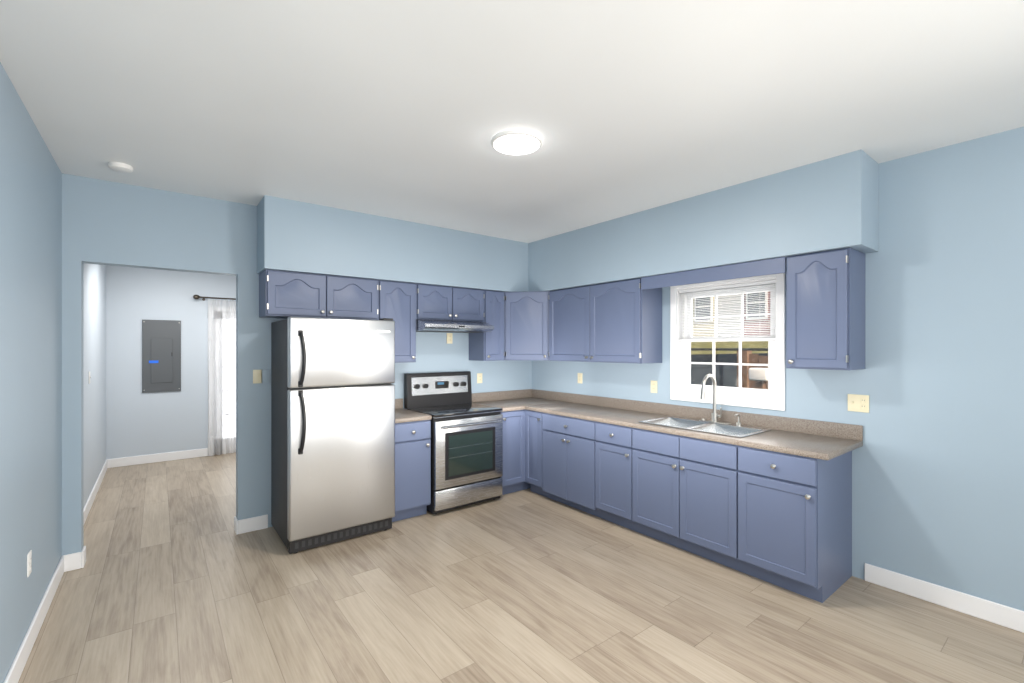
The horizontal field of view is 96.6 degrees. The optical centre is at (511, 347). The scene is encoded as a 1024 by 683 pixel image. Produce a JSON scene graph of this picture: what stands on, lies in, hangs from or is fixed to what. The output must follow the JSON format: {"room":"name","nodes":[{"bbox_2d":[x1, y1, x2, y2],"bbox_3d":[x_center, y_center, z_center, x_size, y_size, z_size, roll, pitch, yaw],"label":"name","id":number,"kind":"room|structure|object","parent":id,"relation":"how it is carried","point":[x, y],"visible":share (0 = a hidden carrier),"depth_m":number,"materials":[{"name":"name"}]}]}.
{"room":"kitchen","nodes":[
{"label":"kitchen","id":0,"kind":"room"},
{"bbox_2d":[0,62,105,682],"bbox_3d":[-2.271,0.171,1.985,0.115,2.728,9.815,0,0,-38],"label":"wall","id":1,"kind":"structure","parent":0,"point":[30,345],"depth_m":2.39,"materials":[{"name":"blue paint"}]},
{"bbox_2d":[27,550,31,576],"bbox_3d":[-2.450,1.095,2.318,0.009,0.115,0.072,0,0,-38],"label":"outlet","id":2,"kind":"object","parent":1,"relation":"attached to","point":[29,556],"depth_m":2.31,"materials":[{"name":"beige plastic"}]},
{"bbox_2d":[3,554,70,682],"bbox_3d":[-1.136,1.478,0.641,0.030,0.115,6.300,0,0,-38],"label":"baseboard","id":3,"kind":"structure","parent":1,"relation":"attached to","point":[15,671],"depth_m":2.41,"materials":[{"name":"white wood"}]},
{"bbox_2d":[71,459,110,563],"bbox_3d":[-4.151,1.478,4.514,0.014,0.115,3.285,0,0,-38],"label":"baseboard","id":4,"kind":"structure","parent":1,"relation":"attached to","point":[107,464],"depth_m":4.60,"materials":[{"name":"white wood"}]},
{"bbox_2d":[106,265,235,458],"bbox_3d":[-4.122,0.171,6.688,2.725,2.728,0.115,0,0,-38],"label":"wall","id":5,"kind":"structure","parent":0,"point":[138,422],"depth_m":6.10,"materials":[{"name":"paint"}]},
{"bbox_2d":[111,448,207,467],"bbox_3d":[-4.717,1.478,6.142,1.055,0.115,0.018,0,0,-38],"label":"baseboard","id":6,"kind":"structure","parent":5,"relation":"attached to","point":[169,456],"depth_m":6.12,"materials":[{"name":"white wood"}]},
{"bbox_2d":[142,320,180,392],"bbox_3d":[-4.708,0.111,6.137,0.414,0.963,0.034,0,0,-38],"label":"electrical panel","id":7,"kind":"object","parent":5,"relation":"attached to","point":[161,355],"visible":0.98,"depth_m":6.12,"materials":[{"name":"grey metal"}]},
{"bbox_2d":[193,295,235,300],"bbox_3d":[-3.935,-0.699,6.678,1.211,0.071,0.127,0,0,-38],"label":"curtain rod","id":8,"kind":"object","parent":5,"relation":"attached to","point":[197,297],"visible":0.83,"depth_m":6.42,"materials":[{"name":"grey metal"}]},
{"bbox_2d":[208,299,235,455],"bbox_3d":[-3.908,0.417,6.660,0.890,2.195,0.082,0,0,-38],"label":"sheer curtain","id":9,"kind":"object","parent":8,"relation":"hanging from","point":[221,376],"visible":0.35,"depth_m":6.50,"materials":[{"name":"white fabric"}]},
{"bbox_2d":[62,173,531,554],"bbox_3d":[-1.437,0.171,4.467,4.475,2.728,0.115,0,0,-38],"label":"wall","id":10,"kind":"structure","parent":0,"point":[104,222],"depth_m":3.57,"materials":[{"name":"blue paint"}]},
{"bbox_2d":[234,514,267,531],"bbox_3d":[-1.716,1.478,4.330,1.584,0.115,0.018,0,0,-38],"label":"baseboard","id":11,"kind":"structure","parent":10,"relation":"attached to","point":[244,525],"depth_m":3.81,"materials":[{"name":"white wood"}]},
{"bbox_2d":[253,369,270,383],"bbox_3d":[-2.114,0.242,3.859,0.133,0.115,0.016,0,0,-38],"label":"light switch","id":12,"kind":"object","parent":10,"relation":"attached to","point":[259,376],"depth_m":3.86,"materials":[{"name":"beige plastic"}]},
{"bbox_2d":[259,269,326,317],"bbox_3d":[-1.855,-0.438,3.863,0.458,0.365,0.322,0,0,-38],"label":"upper cabinet","id":13,"kind":"object","parent":10,"relation":"attached to","point":[282,294],"depth_m":3.73,"materials":[{"name":"paint"}]},
{"bbox_2d":[327,275,378,319],"bbox_3d":[-1.494,-0.438,4.144,0.458,0.365,0.322,0,0,-38],"label":"upper cabinet","id":14,"kind":"object","parent":10,"relation":"attached to","point":[347,297],"depth_m":4.01,"materials":[{"name":"paint"}]},
{"bbox_2d":[379,280,418,362],"bbox_3d":[-1.163,-0.240,4.401,0.376,0.761,0.322,0,0,-38],"label":"upper cabinet","id":15,"kind":"object","parent":10,"relation":"attached to","point":[404,306],"depth_m":4.30,"materials":[{"name":"paint"}]},
{"bbox_2d":[419,284,454,320],"bbox_3d":[-0.857,-0.449,4.638,0.394,0.343,0.322,0,0,-38],"label":"upper cabinet","id":16,"kind":"object","parent":10,"relation":"attached to","point":[436,302],"depth_m":4.53,"materials":[{"name":"paint"}]},
{"bbox_2d":[416,319,493,332],"bbox_3d":[-0.648,-0.220,4.688,0.787,0.113,0.498,0,0,-38],"label":"under-cabinet range hood","id":17,"kind":"object","parent":16,"relation":"attached to","point":[429,325],"visible":0.9,"depth_m":4.50,"materials":[{"name":"silver metal"}]},
{"bbox_2d":[447,333,452,343],"bbox_3d":[-0.680,-0.102,4.976,0.072,0.115,0.009,0,0,-38],"label":"outlet","id":18,"kind":"object","parent":10,"relation":"attached to","point":[449,335],"depth_m":4.97,"materials":[{"name":"beige plastic"}]},
{"bbox_2d":[455,287,486,322],"bbox_3d":[-0.546,-0.449,4.879,0.394,0.343,0.322,0,0,-38],"label":"upper cabinet","id":19,"kind":"object","parent":10,"relation":"attached to","point":[470,304],"depth_m":4.77,"materials":[{"name":"paint"}]},
{"bbox_2d":[477,373,481,382],"bbox_3d":[-0.368,0.350,5.217,0.072,0.115,0.009,0,0,-38],"label":"outlet","id":20,"kind":"object","parent":10,"relation":"attached to","point":[479,375],"depth_m":5.21,"materials":[{"name":"beige plastic"}]},
{"bbox_2d":[469,290,504,360],"bbox_3d":[-0.282,-0.240,5.084,0.268,0.761,0.322,0,0,-38],"label":"upper cabinet","id":21,"kind":"object","parent":10,"relation":"attached to","point":[483,346],"depth_m":4.97,"materials":[{"name":"paint"}]},
{"bbox_2d":[504,291,549,360],"bbox_3d":[0.190,-0.239,5.234,0.659,0.761,0.664,0,0,-38],"label":"upper cabinet","id":22,"kind":"object","parent":10,"relation":"attached to","point":[526,325],"visible":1,"depth_m":5.01,"materials":[{"name":"paint"}]},
{"bbox_2d":[0,0,1023,242],"bbox_3d":[-0.558,-1.233,3.305,4.810,0.080,10.200,0,0,-38],"label":"ceiling","id":23,"kind":"structure","parent":0,"point":[405,110],"depth_m":2.14,"materials":[{"name":"white paint"}]},
{"bbox_2d":[108,162,132,172],"bbox_3d":[-2.562,-1.175,2.987,0.128,0.034,0.128,0,0,-38],"label":"smoke detector","id":24,"kind":"object","parent":23,"relation":"attached to","point":[120,167],"visible":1,"depth_m":2.96,"materials":[{"name":"white plastic"}]},
{"bbox_2d":[491,129,542,154],"bbox_3d":[0.027,-1.181,2.633,0.300,0.024,0.300,0,0,-38],"label":"ceiling light","id":25,"kind":"object","parent":23,"relation":"in","point":[516,142],"visible":1,"depth_m":2.60,"materials":[{"name":"white glass"}]},
{"bbox_2d":[257,149,878,291],"bbox_3d":[0.114,-0.907,3.400,3.032,0.570,3.472,0,0,-38],"label":"bulkhead","id":26,"kind":"object","parent":23,"relation":"attached to","point":[832,203],"visible":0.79,"depth_m":3.78,"materials":[{"name":"blue paint"}]},
{"bbox_2d":[641,257,785,289],"bbox_3d":[1.504,-0.565,3.569,0.019,0.110,1.168,0,0,-38],"label":"valance board","id":27,"kind":"object","parent":26,"relation":"attached to","point":[771,266],"visible":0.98,"depth_m":3.47,"materials":[{"name":"paint"}]},
{"bbox_2d":[18,452,1023,682],"bbox_3d":[-0.558,1.575,3.305,4.810,0.080,10.200,0,0,-38],"label":"floor","id":28,"kind":"structure","parent":0,"point":[176,579],"depth_m":2.65,"materials":[{"name":"beige wood"}]},
{"bbox_2d":[271,317,394,553],"bbox_3d":[-1.487,0.645,3.815,0.817,1.780,0.765,0,0,-38],"label":"refrigerator","id":29,"kind":"object","parent":28,"relation":"on","point":[332,433],"visible":1,"depth_m":3.55,"materials":[{"name":"grey metal"}]},
{"bbox_2d":[392,420,430,521],"bbox_3d":[-1.058,1.095,4.271,0.360,0.880,0.656,0,0,-38],"label":"base cabinet","id":30,"kind":"object","parent":28,"relation":"on","point":[412,469],"visible":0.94,"depth_m":4.04,"materials":[{"name":"paint"}]},
{"bbox_2d":[395,398,431,422],"bbox_3d":[-1.065,0.584,4.280,0.368,0.138,0.633,0,0,-38],"label":"countertop","id":31,"kind":"structure","parent":30,"relation":"on","point":[402,415],"depth_m":4.14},
{"bbox_2d":[404,371,502,513],"bbox_3d":[-0.572,0.899,4.581,0.768,1.272,0.715,0,0,-38],"label":"electric range","id":32,"kind":"object","parent":28,"relation":"on","point":[466,438],"visible":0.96,"depth_m":4.41,"materials":[{"name":"silver metal"}]},
{"bbox_2d":[501,410,548,497],"bbox_3d":[0.149,1.095,5.055,0.943,0.880,0.898,0,0,-38],"label":"base cabinet","id":33,"kind":"object","parent":28,"relation":"on","point":[522,449],"visible":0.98,"depth_m":4.74,"materials":[{"name":"paint"}]},
{"bbox_2d":[472,392,522,411],"bbox_3d":[-0.189,0.584,4.960,0.294,0.138,0.633,0,0,-38],"label":"countertop","id":34,"kind":"structure","parent":33,"relation":"on","point":[507,401],"depth_m":5.22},
{"bbox_2d":[542,413,593,514],"bbox_3d":[0.766,1.095,4.517,0.628,0.880,0.704,0,0,-38],"label":"base cabinet","id":35,"kind":"object","parent":28,"relation":"on","point":[567,442],"depth_m":4.31,"materials":[{"name":"paint"}]},
{"bbox_2d":[594,421,677,528],"bbox_3d":[1.104,1.095,4.081,0.628,0.880,0.399,0,0,-38],"label":"base cabinet","id":36,"kind":"object","parent":28,"relation":"on","point":[612,442],"depth_m":3.89,"materials":[{"name":"paint"}]},
{"bbox_2d":[630,437,733,568],"bbox_3d":[1.490,1.170,3.584,0.628,0.730,0.859,0,0,-38],"label":"base cabinet","id":37,"kind":"object","parent":28,"relation":"on","point":[682,488],"depth_m":3.35,"materials":[{"name":"paint"}]},
{"bbox_2d":[734,445,851,602],"bbox_3d":[1.896,1.095,3.060,0.628,0.880,0.466,0,0,-38],"label":"base cabinet","id":38,"kind":"object","parent":28,"relation":"on","point":[782,520],"depth_m":2.87,"materials":[{"name":"paint"}]},
{"bbox_2d":[495,389,862,459],"bbox_3d":[1.029,0.584,4.160,0.650,0.138,3.390,0,0,-38],"label":"countertop","id":39,"kind":"structure","parent":38,"relation":"on","point":[822,440],"depth_m":3.58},
{"bbox_2d":[638,416,770,437],"bbox_3d":[1.485,0.693,3.580,0.475,0.170,0.840,0,0,-38],"label":"double-bowl sink","id":40,"kind":"object","parent":39,"relation":"in","point":[732,430],"visible":0.46,"depth_m":3.61,"materials":[{"name":"silver metal"}]},
{"bbox_2d":[699,374,740,425],"bbox_3d":[1.603,0.409,3.615,0.225,0.397,0.338,0,0,-38],"label":"gooseneck faucet","id":41,"kind":"object","parent":39,"relation":"on","point":[715,416],"visible":1,"depth_m":3.67,"materials":[{"name":"silver metal"}]},
{"bbox_2d":[839,441,862,455],"bbox_3d":[1.904,0.634,3.040,0.420,0.038,0.549,0,0,-38],"label":"countertop","id":42,"kind":"structure","parent":38,"relation":"on","point":[846,448],"depth_m":2.87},
{"bbox_2d":[532,127,1023,610],"bbox_3d":[2.237,0.171,3.258,0.150,2.728,6.300,0,0,-38],"label":"wall","id":43,"kind":"structure","parent":0,"point":[938,477],"depth_m":2.74,"materials":[{"name":"blue paint"}]},
{"bbox_2d":[578,373,581,383],"bbox_3d":[0.751,0.338,5.044,0.009,0.115,0.072,0,0,-38],"label":"outlet","id":44,"kind":"object","parent":43,"relation":"attached to","point":[579,374],"depth_m":5.03,"materials":[{"name":"beige plastic"}]},
{"bbox_2d":[548,278,661,363],"bbox_3d":[0.883,-0.239,4.592,0.351,0.761,1.206,0,0,-38],"label":"upper cabinet","id":45,"kind":"object","parent":43,"relation":"attached to","point":[616,322],"visible":0.98,"depth_m":4.33,"materials":[{"name":"paint"}]},
{"bbox_2d":[651,380,656,392],"bbox_3d":[1.334,0.367,4.292,0.009,0.115,0.072,0,0,-38],"label":"outlet","id":46,"kind":"object","parent":43,"relation":"attached to","point":[653,383],"depth_m":4.29,"materials":[{"name":"beige plastic"}]},
{"bbox_2d":[670,273,784,410],"bbox_3d":[1.794,-0.059,3.814,0.167,1.057,0.957,0,0,-38],"label":"kitchen window","id":47,"kind":"structure","parent":43,"relation":"in","point":[683,388],"depth_m":3.76,"materials":[{"name":"white"}]},
{"bbox_2d":[679,280,775,340],"bbox_3d":[1.758,-0.166,3.786,0.033,0.701,0.811,0,0,-38],"label":"window blind","id":48,"kind":"object","parent":47,"relation":"attached to","point":[768,282],"visible":0.85,"depth_m":3.75,"materials":[{"name":"white plastic"}]},
{"bbox_2d":[786,248,864,369],"bbox_3d":[2.082,-0.239,3.046,0.351,0.761,0.363,0,0,-38],"label":"upper cabinet","id":49,"kind":"object","parent":43,"relation":"attached to","point":[825,310],"visible":1,"depth_m":2.93,"materials":[{"name":"paint"}]},
{"bbox_2d":[848,394,868,412],"bbox_3d":[2.304,0.370,3.038,0.015,0.115,0.118,0,0,-38],"label":"outlet","id":50,"kind":"object","parent":43,"relation":"attached to","point":[858,403],"depth_m":3.04,"materials":[{"name":"beige plastic"}]},
{"bbox_2d":[864,563,1023,632],"bbox_3d":[3.205,1.478,1.877,0.014,0.115,2.870,0,0,-38],"label":"baseboard","id":51,"kind":"structure","parent":43,"relation":"attached to","point":[993,612],"depth_m":2.69,"materials":[{"name":"white wood"}]},
{"label":"outside","id":52,"kind":"structure","parent":0,"visible":0},
{"bbox_2d":[691,341,767,353],"bbox_3d":[11.549,0.885,15.735,29.840,2.200,26.000,0,0,-38],"label":"ground","id":53,"kind":"structure","parent":52,"point":[709,344],"depth_m":13.58,"materials":[{"name":"beige"}]},
{"bbox_2d":[691,348,767,386],"bbox_3d":[3.171,0.946,7.590,1.905,1.877,4.500,0,0,-38],"label":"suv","id":54,"kind":"object","parent":53,"relation":"on","point":[707,369],"depth_m":6.44,"materials":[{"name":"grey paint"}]},
{"bbox_2d":[693,292,769,336],"bbox_3d":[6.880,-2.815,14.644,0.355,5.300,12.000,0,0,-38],"label":"house","id":55,"kind":"structure","parent":53,"relation":"on","point":[757,304],"depth_m":14.37,"materials":[{"name":"beige"}]},
{"bbox_2d":[737,351,767,388],"bbox_3d":[3.274,0.960,4.835,0.120,1.850,1.720,0,0,-38],"label":"fence","id":56,"kind":"object","parent":53,"relation":"on","point":[762,359],"depth_m":5.40,"materials":[{"name":"brown wood"}]},
{"bbox_2d":[749,368,767,388],"bbox_3d":[2.762,1.055,5.070,0.160,1.660,0.200,0,0,-38],"label":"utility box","id":57,"kind":"object","parent":53,"relation":"on","point":[760,373],"depth_m":5.03,"materials":[{"name":"metal"}]}
]}

